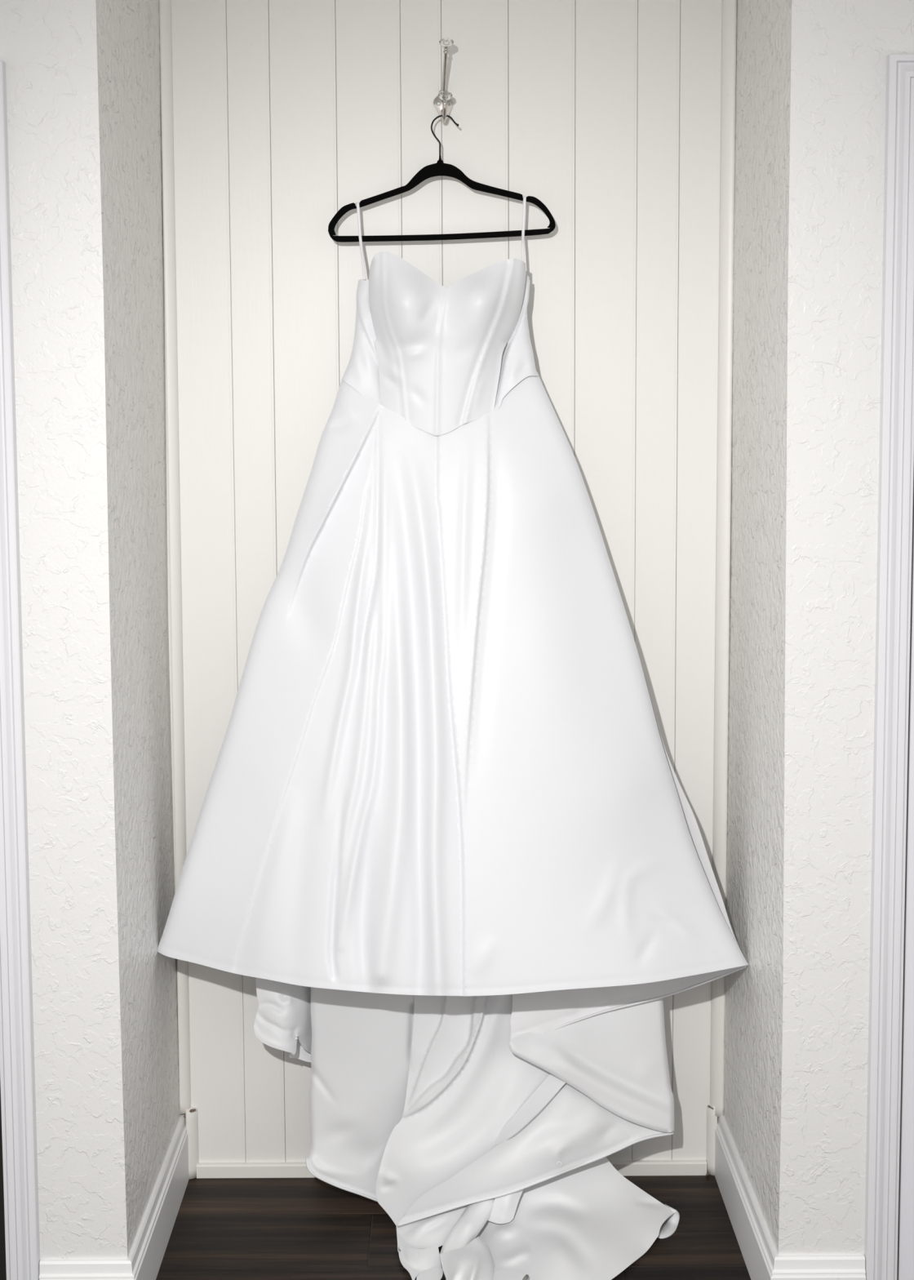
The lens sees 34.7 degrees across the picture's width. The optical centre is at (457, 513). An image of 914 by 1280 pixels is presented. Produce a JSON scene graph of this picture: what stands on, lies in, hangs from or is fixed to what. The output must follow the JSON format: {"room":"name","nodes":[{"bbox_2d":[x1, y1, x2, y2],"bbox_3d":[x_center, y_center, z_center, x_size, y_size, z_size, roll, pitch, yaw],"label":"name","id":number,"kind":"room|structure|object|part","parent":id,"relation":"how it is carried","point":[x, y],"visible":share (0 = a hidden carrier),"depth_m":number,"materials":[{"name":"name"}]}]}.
{"room":"dressing room","nodes":[
{"label":"dressing room","id":0,"kind":"room"},
{"bbox_2d":[96,0,181,1256],"bbox_3d":[-0.648,0.060,2.654,0.175,2.620,0.546,0,5,0],"label":"wall","id":1,"kind":"structure","parent":0,"point":[128,31],"depth_m":2.60,"materials":[{"name":"white paint"}]},
{"bbox_2d":[128,1114,188,1279],"bbox_3d":[-0.550,1.299,2.719,0.016,0.138,0.514,0,5,0],"label":"baseboard","id":2,"kind":"structure","parent":1,"relation":"attached to","point":[146,1255],"depth_m":2.71,"materials":[{"name":"white wood"}]},
{"bbox_2d":[164,0,722,1162],"bbox_3d":[-0.016,0.037,2.907,1.300,2.620,0.060,0,5,0],"label":"wall","id":3,"kind":"structure","parent":0,"point":[288,114],"depth_m":2.84,"materials":[{"name":"beige wood"}]},
{"bbox_2d":[159,0,191,1114],"bbox_3d":[-0.553,-0.028,2.863,0.025,2.486,0.017,0,5,0],"label":"trim","id":4,"kind":"structure","parent":3,"relation":"attached to","point":[165,6],"depth_m":2.86,"materials":[{"name":"white wood"}]},
{"bbox_2d":[185,1106,199,1179],"bbox_3d":[-0.536,1.273,2.967,0.022,0.149,0.020,0,5,0],"label":"trim","id":5,"kind":"structure","parent":3,"relation":"attached to","point":[192,1114],"depth_m":2.96,"materials":[{"name":"white wood"}]},
{"bbox_2d":[433,37,453,123],"bbox_3d":[-0.026,-0.816,2.762,0.040,0.149,0.092,0,5,0],"label":"coat hook","id":6,"kind":"object","parent":3,"relation":"attached to","point":[443,104],"visible":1,"depth_m":2.75,"materials":[{"name":"silver metal"}]},
{"bbox_2d":[328,115,555,242],"bbox_3d":[-0.029,-0.639,2.784,0.432,0.240,0.023,0,5,0],"label":"clothes hanger","id":7,"kind":"object","parent":6,"relation":"hanging from","point":[437,169],"visible":1,"depth_m":2.78,"materials":[{"name":"black plastic"}]},
{"bbox_3d":[-0.029,-0.595,2.779,0.432,0.152,0.006,0,5,0],"label":"frame","id":8,"kind":"part","parent":7,"relation":"part of","materials":[{"name":"black plastic"}]},
{"bbox_2d":[157,195,749,1279],"bbox_3d":[-0.013,0.390,2.665,1.105,1.959,0.401,0,5,0],"label":"dress","id":9,"kind":"object","parent":7,"relation":"hanging from","point":[447,835],"visible":1,"depth_m":2.69,"materials":[{"name":"white fabric"}]},
{"bbox_3d":[-0.178,1.103,2.836,0.230,0.455,0.047,0,5,0],"label":"train panel","id":10,"kind":"part","parent":9,"relation":"part of","materials":[{"name":"white fabric"}]},
{"bbox_3d":[0.120,1.345,2.569,0.008,0.011,0.019,2,5,26],"label":"cord","id":11,"kind":"part","parent":9,"relation":"part of","materials":[{"name":"grey fabric"}]},
{"bbox_3d":[-0.027,-0.783,2.807,0.037,0.065,0.007,0,5,0],"label":"plate","id":12,"kind":"part","parent":6,"relation":"part of","materials":[{"name":"silver metal"}]},
{"bbox_3d":[-0.025,-0.760,2.781,0.009,0.034,0.061,-1,5,-4],"label":"arm","id":13,"kind":"part","parent":6,"relation":"part of","materials":[{"name":"silver metal"}]},
{"bbox_3d":[-0.023,-0.830,2.767,0.009,0.085,0.076,-1,5,-5],"label":"arm","id":14,"kind":"part","parent":6,"relation":"part of","materials":[{"name":"silver metal"}]},
{"bbox_3d":[-0.022,-0.785,2.747,0.028,0.020,0.025,0,5,0],"label":"glass knob","id":15,"kind":"part","parent":6,"relation":"part of","materials":[{"name":"white"}]},
{"bbox_3d":[-0.020,-0.878,2.724,0.028,0.020,0.025,0,5,0],"label":"glass knob","id":16,"kind":"part","parent":6,"relation":"part of","materials":[{"name":"white"}]},
{"bbox_2d":[196,1159,706,1177],"bbox_3d":[-0.011,1.332,2.977,1.036,0.027,0.013,0,5,0],"label":"baseboard","id":17,"kind":"structure","parent":3,"relation":"attached to","point":[625,1167],"depth_m":2.97,"materials":[{"name":"white wood"}]},
{"bbox_2d":[706,1104,717,1175],"bbox_3d":[0.515,1.267,2.968,0.024,0.151,0.022,0,5,0],"label":"trim","id":18,"kind":"structure","parent":3,"relation":"attached to","point":[712,1120],"depth_m":2.97,"materials":[{"name":"white wood"}]},
{"bbox_2d":[710,0,737,1116],"bbox_3d":[0.522,-0.028,2.864,0.028,2.497,0.021,0,5,0],"label":"trim","id":19,"kind":"structure","parent":3,"relation":"attached to","point":[729,13],"depth_m":2.86,"materials":[{"name":"white wood"}]},
{"bbox_2d":[155,1173,751,1279],"bbox_3d":[-0.005,1.511,1.241,4.800,0.050,3.900,0,5,0],"label":"floor","id":20,"kind":"structure","parent":0,"point":[224,1228],"depth_m":2.76,"materials":[{"name":"brown wood"}]},
{"bbox_2d":[0,0,913,1260],"bbox_3d":[-0.015,0.074,2.439,4.800,2.620,0.120,0,5,0],"label":"wall","id":21,"kind":"structure","parent":0,"point":[840,49],"depth_m":2.39,"materials":[{"name":"white paint"}]},
{"bbox_2d":[0,1080,6,1279],"bbox_3d":[-1.201,0.358,2.499,0.865,2.043,0.041,0,5,0],"label":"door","id":22,"kind":"structure","parent":21,"relation":"in","point":[2,1240],"depth_m":2.56,"materials":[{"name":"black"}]},
{"bbox_2d":[0,60,39,1279],"bbox_3d":[-1.236,0.336,2.449,1.054,2.108,0.138,0,5,0],"label":"door frame","id":23,"kind":"structure","parent":21,"relation":"attached to","point":[16,1011],"depth_m":2.40,"materials":[{"name":"white paint"}]},
{"bbox_2d":[39,1258,134,1279],"bbox_3d":[-0.622,1.324,2.471,0.163,0.130,0.016,0,5,0],"label":"baseboard","id":24,"kind":"structure","parent":21,"relation":"attached to","point":[50,1268],"depth_m":2.47,"materials":[{"name":"white wood"}]},
{"bbox_2d":[770,1254,866,1279],"bbox_3d":[0.608,1.318,2.473,0.161,0.130,0.016,0,5,0],"label":"baseboard","id":25,"kind":"structure","parent":21,"relation":"attached to","point":[786,1267],"depth_m":2.47,"materials":[{"name":"white wood"}]},
{"bbox_2d":[864,53,913,1279],"bbox_3d":[1.211,0.327,2.393,1.052,2.113,0.018,0,5,0],"label":"door frame","id":26,"kind":"structure","parent":21,"relation":"attached to","point":[896,445],"depth_m":2.38,"materials":[{"name":"white paint"}]},
{"bbox_2d":[897,465,913,1279],"bbox_3d":[1.176,0.350,2.424,0.861,2.045,0.040,0,5,0],"label":"door","id":27,"kind":"structure","parent":21,"relation":"in","point":[905,1264],"depth_m":2.45,"materials":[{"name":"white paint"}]},
{"bbox_2d":[724,0,791,1252],"bbox_3d":[0.618,0.054,2.657,0.173,2.620,0.546,0,5,0],"label":"wall","id":28,"kind":"structure","parent":0,"point":[753,994],"depth_m":2.60,"materials":[{"name":"white paint"}]},
{"bbox_2d":[715,1115,777,1279],"bbox_3d":[0.533,1.298,2.721,0.016,0.130,0.514,0,5,-1],"label":"baseboard","id":29,"kind":"structure","parent":28,"relation":"attached to","point":[756,1243],"depth_m":2.71,"materials":[{"name":"white wood"}]}
]}

